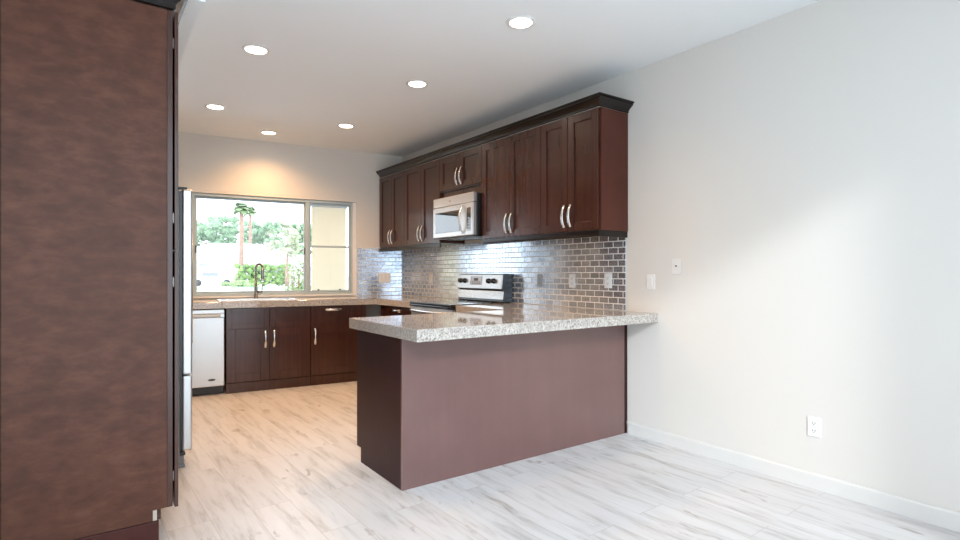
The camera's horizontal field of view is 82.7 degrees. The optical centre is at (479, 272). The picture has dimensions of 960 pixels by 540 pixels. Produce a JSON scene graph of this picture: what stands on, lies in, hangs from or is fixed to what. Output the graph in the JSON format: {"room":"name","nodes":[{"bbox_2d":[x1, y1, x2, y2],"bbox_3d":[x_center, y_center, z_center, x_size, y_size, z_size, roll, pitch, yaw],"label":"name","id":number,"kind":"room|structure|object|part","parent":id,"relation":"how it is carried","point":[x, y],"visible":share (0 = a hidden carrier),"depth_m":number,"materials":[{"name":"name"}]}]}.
{"room":"kitchen","nodes":[
{"label":"kitchen","id":0,"kind":"room"},
{"bbox_2d":[178,132,401,380],"bbox_3d":[-2.809,-0.113,6.125,4.350,2.825,0.150,0,0,-29],"label":"wall","id":1,"kind":"structure","parent":0,"point":[210,164],"depth_m":6.37,"materials":[{"name":"white paint"}]},
{"bbox_2d":[192,192,355,297],"bbox_3d":[-2.589,-0.298,6.207,2.383,1.145,0.102,0,0,-29],"label":"window","id":2,"kind":"structure","parent":1,"relation":"in","point":[306,291],"depth_m":6.47,"materials":[{"name":"wood"}]},
{"bbox_3d":[-2.598,-0.306,6.223,1.173,1.064,0.024,0,0,-29],"label":"sash","id":3,"kind":"part","parent":2,"relation":"part of","materials":[{"name":"glass"}]},
{"bbox_2d":[311,205,347,289],"bbox_3d":[-1.855,-0.292,6.709,0.445,1.090,0.034,0,0,-29],"label":"roller shade","id":4,"kind":"object","parent":2,"relation":"attached to","point":[328,222],"visible":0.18,"depth_m":6.70,"materials":[{"name":"beige fabric"}]},
{"bbox_3d":[-1.828,-0.306,6.634,0.494,1.064,0.030,0,0,-29],"label":"sash","id":5,"kind":"part","parent":2,"relation":"part of","materials":[{"name":"metal"}]},
{"bbox_2d":[357,248,401,295],"bbox_3d":[-1.268,-0.013,6.896,0.581,0.591,0.009,0,0,-29],"label":"backsplash","id":6,"kind":"structure","parent":1,"relation":"attached to","point":[371,262],"depth_m":6.88,"materials":[{"name":"tile"}]},
{"bbox_2d":[379,273,390,282],"bbox_3d":[-1.210,0.062,6.917,0.160,0.118,0.010,0,0,-29],"label":"light switch","id":7,"kind":"object","parent":6,"relation":"attached to","point":[383,277],"visible":1,"depth_m":6.92,"materials":[{"name":"white plastic"}]},
{"bbox_2d":[178,0,819,156],"bbox_3d":[-1.811,-1.565,2.792,6.700,0.120,8.150,0,0,-36],"label":"ceiling","id":8,"kind":"structure","parent":0,"point":[329,63],"depth_m":3.79,"materials":[{"name":"white paint"}]},
{"bbox_2d":[205,104,225,109],"bbox_3d":[-2.393,-1.500,4.927,0.176,0.008,0.176,0,0,-36],"label":"recessed light","id":9,"kind":"object","parent":8,"relation":"in","point":[210,106],"visible":1,"depth_m":4.91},
{"bbox_2d":[242,44,269,54],"bbox_3d":[-1.508,-1.500,3.667,0.176,0.008,0.176,0,0,-36],"label":"recessed light","id":10,"kind":"object","parent":8,"relation":"in","point":[254,49],"visible":1,"depth_m":3.66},
{"bbox_2d":[260,130,276,134],"bbox_3d":[-2.261,-1.500,5.833,0.176,0.008,0.176,0,0,-36],"label":"recessed light","id":11,"kind":"object","parent":8,"relation":"in","point":[267,132],"visible":1,"depth_m":5.82,"materials":[{"name":"white"}]},
{"bbox_2d":[337,123,354,127],"bbox_3d":[-1.368,-1.500,5.560,0.176,0.008,0.176,0,0,-36],"label":"recessed light","id":12,"kind":"object","parent":8,"relation":"in","point":[342,125],"visible":1,"depth_m":5.54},
{"bbox_2d":[406,80,427,87],"bbox_3d":[-0.500,-1.500,4.328,0.176,0.008,0.176,0,0,-36],"label":"recessed light","id":13,"kind":"object","parent":8,"relation":"in","point":[411,83],"visible":1,"depth_m":4.31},
{"bbox_2d":[506,15,535,28],"bbox_3d":[0.246,-1.500,3.268,0.176,0.008,0.176,0,0,-36],"label":"recessed light","id":14,"kind":"object","parent":8,"relation":"in","point":[520,21],"visible":1,"depth_m":3.26,"materials":[{"name":"white"}]},
{"bbox_2d":[159,381,959,539],"bbox_3d":[-1.800,1.260,2.862,6.600,0.120,8.050,0,0,-36],"label":"floor","id":15,"kind":"structure","parent":0,"point":[284,463],"depth_m":2.93,"materials":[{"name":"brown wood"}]},
{"bbox_2d":[0,0,177,539],"bbox_3d":[-1.835,0.014,2.595,0.676,2.372,0.804,0,0,-36],"label":"pantry cabinet","id":16,"kind":"object","parent":15,"relation":"on","point":[89,88],"visible":1,"depth_m":2.25,"materials":[{"name":"brown wood"}]},
{"bbox_2d":[132,0,187,25],"bbox_3d":[-1.805,-1.220,2.580,0.660,0.092,0.863,0,0,-36],"label":"crown molding","id":17,"kind":"structure","parent":16,"relation":"on","point":[178,6],"depth_m":2.42,"materials":[{"name":"brown wood"}]},
{"bbox_3d":[-1.615,-0.065,2.755,0.022,2.214,0.800,0,0,-36],"label":"frame","id":18,"kind":"part","parent":16,"relation":"part of","materials":[{"name":"brown wood"}]},
{"bbox_3d":[-1.593,-0.637,2.767,0.015,1.062,0.802,0,0,-36],"label":"door","id":19,"kind":"part","parent":16,"relation":"part of","materials":[{"name":"brown wood"}]},
{"bbox_3d":[-1.593,0.473,2.767,0.015,1.147,0.802,0,0,-36],"label":"door","id":20,"kind":"part","parent":16,"relation":"part of","materials":[{"name":"brown wood"}]},
{"bbox_2d":[174,187,192,467],"bbox_3d":[-2.331,0.336,3.530,0.831,1.728,0.905,0,0,-36],"label":"refrigerator","id":21,"kind":"object","parent":15,"relation":"on","point":[185,231],"visible":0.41,"depth_m":3.35,"materials":[{"name":"silver metal"}]},
{"bbox_3d":[-2.064,0.862,3.721,0.055,0.460,0.905,0,0,-36],"label":"freezer drawer","id":22,"kind":"part","parent":21,"relation":"part of","materials":[{"name":"silver metal"}]},
{"bbox_3d":[-1.932,0.055,3.536,0.055,1.140,0.450,0,0,-36],"label":"door","id":23,"kind":"part","parent":21,"relation":"part of","materials":[{"name":"silver metal"}]},
{"bbox_3d":[-1.994,0.090,3.722,0.058,0.780,0.022,0,0,-36],"label":"handle","id":24,"kind":"part","parent":21,"relation":"part of","materials":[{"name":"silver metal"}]},
{"bbox_2d":[191,309,223,395],"bbox_3d":[-2.954,0.779,5.542,0.594,0.842,0.707,0,0,-29],"label":"dishwasher","id":25,"kind":"object","parent":15,"relation":"on","point":[207,374],"visible":0.49,"depth_m":5.32,"materials":[{"name":"silver metal"}]},
{"bbox_3d":[-2.795,0.417,5.244,0.543,0.029,0.022,0,0,-29],"label":"handle","id":26,"kind":"part","parent":25,"relation":"part of","materials":[{"name":"silver metal"}]},
{"bbox_3d":[-2.818,1.157,5.300,0.590,0.078,0.030,0,0,-29],"label":"kick plate","id":27,"kind":"part","parent":25,"relation":"part of","materials":[{"name":"black metal"}]},
{"bbox_2d":[224,306,309,393],"bbox_3d":[-2.321,0.777,5.885,0.815,0.846,0.743,0,0,-29],"label":"base cabinet","id":28,"kind":"object","parent":15,"relation":"on","point":[266,348],"visible":0.98,"depth_m":5.58,"materials":[{"name":"brown wood"}]},
{"bbox_3d":[-2.339,0.458,5.499,0.404,0.200,0.019,0,0,-29],"label":"drawer","id":29,"kind":"part","parent":28,"relation":"part of","materials":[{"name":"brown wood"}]},
{"bbox_3d":[-2.339,0.829,5.499,0.404,0.530,0.019,0,0,-29],"label":"door","id":30,"kind":"part","parent":28,"relation":"part of","materials":[{"name":"brown wood"}]},
{"bbox_3d":[-2.184,0.675,5.555,0.027,0.174,0.034,0,0,-29],"label":"handle","id":31,"kind":"part","parent":28,"relation":"part of","materials":[{"name":"silver metal"}]},
{"bbox_3d":[-2.111,0.675,5.596,0.027,0.174,0.034,0,0,-29],"label":"handle","id":32,"kind":"part","parent":28,"relation":"part of","materials":[{"name":"silver metal"}]},
{"bbox_3d":[-1.983,0.458,5.698,0.404,0.200,0.019,0,0,-29],"label":"drawer","id":33,"kind":"part","parent":28,"relation":"part of","materials":[{"name":"brown wood"}]},
{"bbox_3d":[-1.983,0.829,5.698,0.404,0.530,0.019,0,0,-29],"label":"door","id":34,"kind":"part","parent":28,"relation":"part of","materials":[{"name":"brown wood"}]},
{"bbox_2d":[310,305,356,385],"bbox_3d":[-1.744,0.777,6.208,0.501,0.846,0.743,0,0,-29],"label":"base cabinet","id":35,"kind":"object","parent":15,"relation":"on","point":[333,345],"visible":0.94,"depth_m":5.91,"materials":[{"name":"brown wood"}]},
{"bbox_3d":[-1.750,0.675,5.798,0.027,0.174,0.034,0,0,-29],"label":"handle","id":36,"kind":"part","parent":35,"relation":"part of","materials":[{"name":"silver metal"}]},
{"bbox_3d":[-1.580,0.395,5.893,0.174,0.027,0.034,0,0,-29],"label":"handle","id":37,"kind":"part","parent":35,"relation":"part of","materials":[{"name":"silver metal"}]},
{"bbox_3d":[-1.583,0.458,5.922,0.497,0.200,0.019,0,0,-29],"label":"drawer","id":38,"kind":"part","parent":35,"relation":"part of","materials":[{"name":"brown wood"}]},
{"bbox_3d":[-1.583,0.829,5.922,0.497,0.530,0.019,0,0,-29],"label":"door","id":39,"kind":"part","parent":35,"relation":"part of","materials":[{"name":"brown wood"}]},
{"bbox_2d":[357,305,365,316],"bbox_3d":[-1.490,0.777,6.376,0.098,0.846,0.697,0,0,-29],"label":"cabinet filler","id":40,"kind":"object","parent":15,"relation":"on","point":[361,309],"visible":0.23,"depth_m":6.08,"materials":[{"name":"brown wood"}]},
{"bbox_2d":[381,305,410,315],"bbox_3d":[-0.631,0.777,5.941,0.672,0.846,0.796,0,0,-36],"label":"base cabinet","id":41,"kind":"object","parent":15,"relation":"on","point":[386,310],"visible":0.18,"depth_m":5.83,"materials":[{"name":"brown wood"}]},
{"bbox_2d":[193,295,458,308],"bbox_3d":[-1.751,0.318,5.723,2.904,0.065,1.578,0,0,-29],"label":"countertop","id":42,"kind":"structure","parent":41,"relation":"on","point":[391,300],"depth_m":5.78,"materials":[{"name":"stone"}]},
{"bbox_2d":[216,298,296,300],"bbox_3d":[-2.388,0.316,5.834,0.756,0.071,0.426,0,0,-29],"label":"sink","id":43,"kind":"object","parent":42,"relation":"in","point":[248,299],"visible":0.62,"depth_m":5.93,"materials":[{"name":"silver metal"}]},
{"bbox_2d":[254,263,263,297],"bbox_3d":[-2.466,0.086,6.078,0.101,0.395,0.116,0,0,-29],"label":"faucet","id":44,"kind":"object","parent":42,"relation":"on","point":[256,291],"visible":0.94,"depth_m":6.08,"materials":[{"name":"silver metal"}]},
{"bbox_3d":[-2.462,0.021,6.077,0.120,0.265,0.025,0,0,22],"label":"spout","id":45,"kind":"part","parent":44,"relation":"part of","materials":[{"name":"silver metal"}]},
{"bbox_2d":[410,274,511,314],"bbox_3d":[-0.216,0.604,5.272,0.742,1.192,0.762,0,0,-36],"label":"range","id":46,"kind":"object","parent":15,"relation":"on","point":[474,289],"visible":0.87,"depth_m":5.25,"materials":[{"name":"silver metal"}]},
{"bbox_3d":[-0.490,0.362,5.076,0.066,0.026,0.682,0,0,-36],"label":"handle","id":47,"kind":"part","parent":46,"relation":"part of","materials":[{"name":"silver metal"}]},
{"bbox_3d":[-0.449,0.633,5.106,0.034,0.614,0.756,0,0,-36],"label":"oven door","id":48,"kind":"part","parent":46,"relation":"part of","materials":[{"name":"silver metal"}]},
{"bbox_2d":[410,300,509,309],"bbox_3d":[-0.205,0.300,5.280,0.669,0.043,0.762,0,0,-36],"label":"cooktop","id":49,"kind":"object","parent":46,"relation":"in","point":[433,304],"depth_m":5.15,"materials":[{"name":"black glass"}]},
{"bbox_3d":[-0.010,0.084,5.419,0.023,0.137,0.758,0,0,-36],"label":"control panel","id":50,"kind":"part","parent":46,"relation":"part of","materials":[{"name":"silver metal"}]},
{"bbox_3d":[0.000,0.213,5.426,0.012,0.082,0.758,0,0,-36],"label":"trim","id":51,"kind":"part","parent":46,"relation":"part of","materials":[{"name":"silver metal"}]},
{"bbox_2d":[357,325,626,490],"bbox_3d":[0.146,0.776,3.813,1.883,0.848,0.666,0,0,-36],"label":"base cabinet","id":52,"kind":"object","parent":15,"relation":"on","point":[429,412],"visible":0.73,"depth_m":3.36,"materials":[{"name":"brown wood"}]},
{"bbox_3d":[-0.609,0.776,3.266,0.017,0.848,0.608,0,0,-36],"label":"panel","id":53,"kind":"part","parent":52,"relation":"part of","materials":[{"name":"brown wood"}]},
{"bbox_2d":[349,303,657,342],"bbox_3d":[0.005,0.318,3.960,1.943,0.065,1.614,0,0,-36],"label":"countertop","id":54,"kind":"structure","parent":52,"relation":"on","point":[480,320],"depth_m":3.34,"materials":[{"name":"stone"}]},
{"bbox_2d":[402,0,959,512],"bbox_3d":[0.909,-0.113,4.490,0.140,2.825,7.550,0,0,-36],"label":"wall","id":55,"kind":"structure","parent":0,"point":[800,167],"depth_m":3.06,"materials":[{"name":"white paint"}]},
{"bbox_2d":[380,171,403,247],"bbox_3d":[-0.960,-0.753,6.679,0.350,0.881,0.664,0,0,-36],"label":"upper cabinet","id":56,"kind":"object","parent":55,"relation":"attached to","point":[391,186],"visible":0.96,"depth_m":6.57,"materials":[{"name":"brown wood"}]},
{"bbox_3d":[-1.163,-0.753,6.738,0.019,0.873,0.328,0,0,-36],"label":"door","id":57,"kind":"part","parent":56,"relation":"part of","materials":[{"name":"brown wood"}]},
{"bbox_3d":[-0.970,-0.753,6.467,0.019,0.873,0.328,0,0,-36],"label":"door","id":58,"kind":"part","parent":56,"relation":"part of","materials":[{"name":"brown wood"}]},
{"bbox_2d":[404,159,464,245],"bbox_3d":[-0.536,-0.753,6.086,0.350,0.881,0.789,0,0,-36],"label":"upper cabinet","id":59,"kind":"object","parent":55,"relation":"attached to","point":[422,182],"visible":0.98,"depth_m":5.99,"materials":[{"name":"brown wood"}]},
{"bbox_2d":[379,243,440,251],"bbox_3d":[-0.836,-0.287,6.282,0.020,0.047,1.455,0,0,-36],"label":"rail","id":60,"kind":"object","parent":59,"relation":"attached to","point":[438,245],"visible":1,"depth_m":6.18,"materials":[{"name":"brown wood"}]},
{"bbox_3d":[-0.758,-0.753,6.171,0.019,0.873,0.390,0,0,-36],"label":"door","id":61,"kind":"part","parent":59,"relation":"part of","materials":[{"name":"brown wood"}]},
{"bbox_3d":[-0.684,-0.433,6.022,0.034,0.174,0.027,0,0,-36],"label":"handle","id":62,"kind":"part","parent":59,"relation":"part of","materials":[{"name":"silver metal"}]},
{"bbox_3d":[-0.528,-0.753,5.849,0.019,0.873,0.390,0,0,-36],"label":"door","id":63,"kind":"part","parent":59,"relation":"part of","materials":[{"name":"brown wood"}]},
{"bbox_2d":[440,145,481,197],"bbox_3d":[-0.088,-0.974,5.459,0.350,0.440,0.748,0,0,-36],"label":"upper cabinet","id":64,"kind":"object","parent":55,"relation":"attached to","point":[460,173],"visible":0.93,"depth_m":5.34,"materials":[{"name":"brown wood"}]},
{"bbox_3d":[-0.304,-1.018,5.535,0.019,0.344,0.370,0,0,-36],"label":"door","id":65,"kind":"part","parent":64,"relation":"part of","materials":[{"name":"brown wood"}]},
{"bbox_3d":[-0.236,-0.957,5.395,0.034,0.174,0.027,0,0,-36],"label":"handle","id":66,"kind":"part","parent":64,"relation":"part of","materials":[{"name":"silver metal"}]},
{"bbox_2d":[433,191,482,240],"bbox_3d":[-0.135,-0.545,5.426,0.443,0.417,0.720,0,0,-36],"label":"microwave","id":67,"kind":"object","parent":64,"relation":"attached to","point":[457,217],"visible":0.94,"depth_m":5.25,"materials":[{"name":"silver metal"}]},
{"bbox_3d":[-0.257,-0.507,5.339,0.043,0.304,0.720,0,0,-36],"label":"door","id":68,"kind":"part","parent":67,"relation":"part of","materials":[{"name":"silver metal"}]},
{"bbox_3d":[-0.255,-0.709,5.340,0.040,0.091,0.720,0,0,-36],"label":"vent panel","id":69,"kind":"part","parent":67,"relation":"part of","materials":[{"name":"silver metal"}]},
{"bbox_3d":[-0.183,-0.510,5.157,0.051,0.274,0.032,0,0,-36],"label":"handle","id":70,"kind":"part","parent":67,"relation":"part of","materials":[{"name":"silver metal"}]},
{"bbox_3d":[-0.103,-0.505,5.090,0.008,0.220,0.066,0,0,-36],"label":"control panel","id":71,"kind":"part","parent":67,"relation":"part of","materials":[{"name":"plastic"}]},
{"bbox_3d":[-0.197,-0.957,5.340,0.034,0.174,0.027,0,0,-36],"label":"handle","id":72,"kind":"part","parent":64,"relation":"part of","materials":[{"name":"silver metal"}]},
{"bbox_3d":[-0.193,-0.837,5.384,0.016,0.014,0.746,0,0,-36],"label":"rail","id":73,"kind":"part","parent":64,"relation":"part of","materials":[{"name":"brown wood"}]},
{"bbox_3d":[-0.172,-0.798,5.399,0.016,0.088,0.726,0,0,-36],"label":"filler panel","id":74,"kind":"part","parent":64,"relation":"part of","materials":[{"name":"brown wood"}]},
{"bbox_3d":[-0.086,-1.018,5.230,0.019,0.344,0.370,0,0,-36],"label":"door","id":75,"kind":"part","parent":64,"relation":"part of","materials":[{"name":"brown wood"}]},
{"bbox_2d":[482,126,541,238],"bbox_3d":[0.368,-0.753,4.822,0.350,0.881,0.816,0,0,-36],"label":"upper cabinet","id":76,"kind":"object","parent":55,"relation":"attached to","point":[511,165],"visible":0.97,"depth_m":4.70,"materials":[{"name":"brown wood"}]},
{"bbox_3d":[0.142,-0.753,4.911,0.019,0.873,0.404,0,0,-36],"label":"door","id":77,"kind":"part","parent":76,"relation":"part of","materials":[{"name":"brown wood"}]},
{"bbox_3d":[0.219,-0.433,4.757,0.034,0.174,0.027,0,0,-36],"label":"handle","id":78,"kind":"part","parent":76,"relation":"part of","materials":[{"name":"silver metal"}]},
{"bbox_3d":[0.259,-0.433,4.702,0.034,0.174,0.027,0,0,-36],"label":"handle","id":79,"kind":"part","parent":76,"relation":"part of","materials":[{"name":"silver metal"}]},
{"bbox_3d":[0.380,-0.753,4.579,0.019,0.873,0.404,0,0,-36],"label":"door","id":80,"kind":"part","parent":76,"relation":"part of","materials":[{"name":"brown wood"}]},
{"bbox_2d":[482,230,627,244],"bbox_3d":[0.562,-0.287,4.578,0.314,0.047,1.436,0,0,-36],"label":"rail","id":81,"kind":"object","parent":76,"relation":"attached to","point":[591,233],"visible":1,"depth_m":4.23,"materials":[{"name":"brown wood"}]},
{"bbox_2d":[402,236,625,310],"bbox_3d":[0.048,-0.013,5.565,0.009,0.592,3.600,0,0,-36],"label":"backsplash","id":82,"kind":"structure","parent":55,"relation":"attached to","point":[588,258],"depth_m":4.91,"materials":[{"name":"tile"}]},
{"bbox_2d":[537,274,542,286],"bbox_3d":[0.534,0.067,4.868,0.008,0.115,0.072,0,0,-36],"label":"outlet","id":83,"kind":"object","parent":82,"relation":"attached to","point":[539,276],"visible":1,"depth_m":4.86,"materials":[{"name":"plastic"}]},
{"bbox_2d":[569,274,574,287],"bbox_3d":[0.767,0.066,4.543,0.008,0.115,0.072,0,0,-36],"label":"outlet","id":84,"kind":"object","parent":82,"relation":"attached to","point":[571,276],"visible":1,"depth_m":4.54,"materials":[{"name":"white plastic"}]},
{"bbox_2d":[604,273,611,287],"bbox_3d":[0.992,0.060,4.228,0.008,0.115,0.072,0,0,-36],"label":"outlet","id":85,"kind":"object","parent":82,"relation":"attached to","point":[607,276],"visible":1,"depth_m":4.22,"materials":[{"name":"white plastic"}]},
{"bbox_2d":[541,107,627,233],"bbox_3d":[0.787,-0.752,4.235,0.350,0.883,0.621,0,0,-36],"label":"upper cabinet","id":86,"kind":"object","parent":55,"relation":"attached to","point":[584,155],"visible":0.99,"depth_m":4.06,"materials":[{"name":"brown wood"}]},
{"bbox_2d":[376,92,633,177],"bbox_3d":[-0.080,-1.232,5.428,0.374,0.074,3.685,0,0,-36],"label":"crown molding","id":87,"kind":"structure","parent":86,"relation":"attached to","point":[601,99],"depth_m":4.54,"materials":[{"name":"brown wood"}]},
{"bbox_3d":[0.587,-0.753,4.288,0.019,0.873,0.300,0,0,-36],"label":"door","id":88,"kind":"part","parent":86,"relation":"part of","materials":[{"name":"brown wood"}]},
{"bbox_3d":[0.634,-0.433,4.176,0.034,0.174,0.027,0,0,-36],"label":"handle","id":89,"kind":"part","parent":86,"relation":"part of","materials":[{"name":"silver metal"}]},
{"bbox_3d":[0.674,-0.433,4.121,0.034,0.174,0.027,0,0,-36],"label":"handle","id":90,"kind":"part","parent":86,"relation":"part of","materials":[{"name":"silver metal"}]},
{"bbox_3d":[0.765,-0.753,4.040,0.019,0.873,0.300,0,0,-36],"label":"door","id":91,"kind":"part","parent":86,"relation":"part of","materials":[{"name":"brown wood"}]},
{"bbox_3d":[0.987,-0.752,4.005,0.293,0.883,0.013,0,0,-36],"label":"panel","id":92,"kind":"part","parent":86,"relation":"part of","materials":[{"name":"red wood"}]},
{"bbox_2d":[647,274,654,289],"bbox_3d":[1.226,0.064,3.917,0.010,0.108,0.070,0,0,-36],"label":"light switch","id":93,"kind":"object","parent":55,"relation":"attached to","point":[650,277],"visible":1,"depth_m":3.91,"materials":[{"name":"white plastic"}]},
{"bbox_2d":[672,258,680,273],"bbox_3d":[1.348,-0.045,3.744,0.012,0.108,0.070,0,0,-36],"label":"cable plate","id":94,"kind":"object","parent":55,"relation":"attached to","point":[676,263],"visible":1,"depth_m":3.74,"materials":[{"name":"white plastic"}]},
{"bbox_2d":[628,422,959,532],"bbox_3d":[2.016,1.155,2.807,0.014,0.088,3.121,0,0,-36],"label":"baseboard","id":95,"kind":"structure","parent":55,"relation":"attached to","point":[927,513],"depth_m":3.03,"materials":[{"name":"paint"}]},
{"bbox_2d":[807,416,820,437],"bbox_3d":[1.859,0.856,3.032,0.008,0.110,0.070,0,0,-36],"label":"outlet","id":96,"kind":"object","parent":55,"relation":"attached to","point":[813,423],"visible":1,"depth_m":3.03,"materials":[{"name":"white plastic"}]},
{"bbox_2d":[811,420,816,425],"bbox_3d":[1.857,0.835,3.030,0.002,0.029,0.034,0,0,-36],"label":"socket","id":97,"kind":"object","parent":96,"relation":"attached to","point":[813,422],"depth_m":3.03,"materials":[{"name":"white plastic"}]},
{"bbox_2d":[811,428,816,433],"bbox_3d":[1.857,0.877,3.030,0.002,0.029,0.034,0,0,-36],"label":"socket","id":98,"kind":"object","parent":96,"relation":"attached to","point":[813,430],"depth_m":3.03,"materials":[{"name":"white plastic"}]},
{"label":"outside","id":99,"kind":"structure","parent":0,"visible":0},
{"bbox_2d":[197,277,347,291],"bbox_3d":[-26.060,1.450,96.666,250.000,0.300,172.400,0,0,-36],"label":"ground","id":100,"kind":"structure","parent":99,"point":[270,285],"depth_m":52.48,"materials":[{"name":"white concrete"}]},
{"bbox_2d":[197,219,229,246],"bbox_3d":[-42.368,-3.689,83.681,7.127,9.992,7.436,0,0,33],"label":"tree","id":101,"kind":"object","parent":100,"relation":"on","point":[204,233],"visible":0.38,"depth_m":83.23,"materials":[{"name":"green plant"}]},
{"bbox_2d":[197,271,234,285],"bbox_3d":[-27.292,0.574,55.500,4.300,1.449,1.740,0,0,-29],"label":"car","id":102,"kind":"object","parent":100,"relation":"on","point":[202,277],"visible":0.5,"depth_m":54.72,"materials":[{"name":"paint"}]},
{"bbox_2d":[204,213,238,243],"bbox_3d":[-44.373,-4.527,93.848,7.433,11.666,7.635,0,0,-1],"label":"tree","id":103,"kind":"object","parent":100,"relation":"on","point":[229,237],"visible":0.38,"depth_m":92.93,"materials":[{"name":"green plant"}]},
{"bbox_2d":[221,282,229,285],"bbox_3d":[-24.811,1.105,53.491,1.137,0.566,0.742,0,0,-36],"label":"shrub","id":104,"kind":"object","parent":100,"relation":"on","point":[222,283],"visible":0.85,"depth_m":53.17,"materials":[{"name":"green plant"}]},
{"bbox_2d":[230,280,248,286],"bbox_3d":[-22.498,1.040,51.037,1.757,0.778,1.014,0,0,-36],"label":"shrub","id":105,"kind":"object","parent":100,"relation":"on","point":[241,283],"visible":0.91,"depth_m":50.72,"materials":[{"name":"green plant"}]},
{"bbox_2d":[232,202,251,279],"bbox_3d":[-24.481,-3.004,56.078,2.025,8.614,1.794,0,0,40],"label":"palm tree","id":106,"kind":"object","parent":100,"relation":"on","point":[241,208],"visible":0.96,"depth_m":55.84,"materials":[{"name":"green plant"}]},
{"bbox_2d":[231,221,256,243],"bbox_3d":[-45.699,-4.658,103.881,7.340,11.928,7.746,0,0,21],"label":"tree","id":107,"kind":"object","parent":100,"relation":"on","point":[246,237],"visible":0.13,"depth_m":102.85,"materials":[{"name":"green plant"}]},
{"bbox_2d":[197,287,299,289],"bbox_3d":[-22.294,1.274,46.000,21.468,0.048,8.000,0,0,0],"label":"lawn","id":108,"kind":"structure","parent":100,"relation":"on","point":[198,288],"depth_m":43.95,"materials":[{"name":"green plant"}]},
{"bbox_2d":[243,207,256,243],"bbox_3d":[-32.448,-4.040,76.955,2.073,10.686,1.819,0,0,-36],"label":"palm tree","id":109,"kind":"object","parent":100,"relation":"on","point":[253,212],"visible":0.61,"depth_m":76.84,"materials":[{"name":"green plant"}]},
{"bbox_2d":[246,282,258,286],"bbox_3d":[-21.281,1.117,50.908,1.076,0.524,0.759,0,0,-36],"label":"shrub","id":110,"kind":"object","parent":100,"relation":"on","point":[251,284],"visible":0.74,"depth_m":50.65,"materials":[{"name":"green plant"}]},
{"bbox_2d":[197,243,311,284],"bbox_3d":[-28.824,-1.075,63.936,16.800,4.750,10.800,0,0,-29],"label":"house","id":111,"kind":"structure","parent":100,"relation":"on","point":[211,257],"depth_m":60.85,"materials":[{"name":"white paint"}]},
{"bbox_3d":[-29.863,0.225,58.179,3.000,2.050,0.058,0,0,-29],"label":"garage door","id":112,"kind":"part","parent":111,"relation":"part of","materials":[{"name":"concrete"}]},
{"bbox_3d":[-27.338,0.180,58.780,0.240,2.240,0.240,0,0,-29],"label":"porch post","id":113,"kind":"part","parent":111,"relation":"part of","materials":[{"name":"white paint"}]},
{"bbox_2d":[234,263,290,285],"bbox_3d":[-21.495,0.187,53.990,5.334,2.377,1.531,0,0,-29],"label":"hedge","id":114,"kind":"object","parent":100,"relation":"on","point":[279,277],"visible":0.78,"depth_m":53.72,"materials":[{"name":"green plant"}]},
{"bbox_2d":[244,219,286,250],"bbox_3d":[-33.470,-3.528,83.918,7.590,9.672,6.559,0,0,-29],"label":"tree","id":115,"kind":"object","parent":100,"relation":"on","point":[259,231],"visible":0.52,"depth_m":83.24,"materials":[{"name":"green plant"}]},
{"bbox_2d":[261,218,301,254],"bbox_3d":[-34.279,-4.211,94.028,8.293,11.036,7.406,0,0,29],"label":"tree","id":116,"kind":"object","parent":100,"relation":"on","point":[284,223],"visible":0.32,"depth_m":93.87,"materials":[{"name":"green plant"}]},
{"bbox_2d":[265,226,302,286],"bbox_3d":[-18.692,-1.645,52.333,3.754,5.917,3.303,0,0,1],"label":"tree","id":117,"kind":"object","parent":100,"relation":"on","point":[292,234],"visible":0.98,"depth_m":52.26,"materials":[{"name":"green plant"}]},
{"bbox_3d":[-18.692,-2.832,52.333,3.754,3.543,3.303,0,0,1],"label":"crown","id":118,"kind":"part","parent":117,"relation":"part of","materials":[{"name":"green plant"}]},
{"bbox_2d":[284,255,311,289],"bbox_3d":[-3.878,0.429,11.502,0.691,1.749,0.667,0,0,-36],"label":"bush","id":119,"kind":"object","parent":100,"relation":"on","point":[292,278],"visible":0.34,"depth_m":11.43,"materials":[{"name":"green plant"}]},
{"bbox_2d":[284,221,311,254],"bbox_3d":[-34.057,-4.331,104.193,7.536,11.274,7.691,0,0,34],"label":"tree","id":120,"kind":"object","parent":100,"relation":"on","point":[294,225],"visible":0.19,"depth_m":103.12,"materials":[{"name":"green plant"}]},
{"bbox_2d":[297,255,346,281],"bbox_3d":[-25.337,-0.650,78.187,10.800,3.900,6.800,0,0,-29],"label":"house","id":121,"kind":"structure","parent":100,"relation":"on","point":[300,256],"depth_m":77.20,"materials":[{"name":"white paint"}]},
{"bbox_3d":[-3.232,-0.113,3.873,0.125,2.825,4.340,0,0,-36],"label":"wall","id":122,"kind":"structure","parent":0,"visible":0},
{"bbox_2d":[131,0,204,65],"bbox_3d":[-2.674,-1.389,3.860,0.767,0.229,3.710,0,0,-36],"label":"trim","id":123,"kind":"structure","parent":122,"relation":"attached to","point":[192,11],"depth_m":2.77,"materials":[{"name":"white paint"}]}
]}

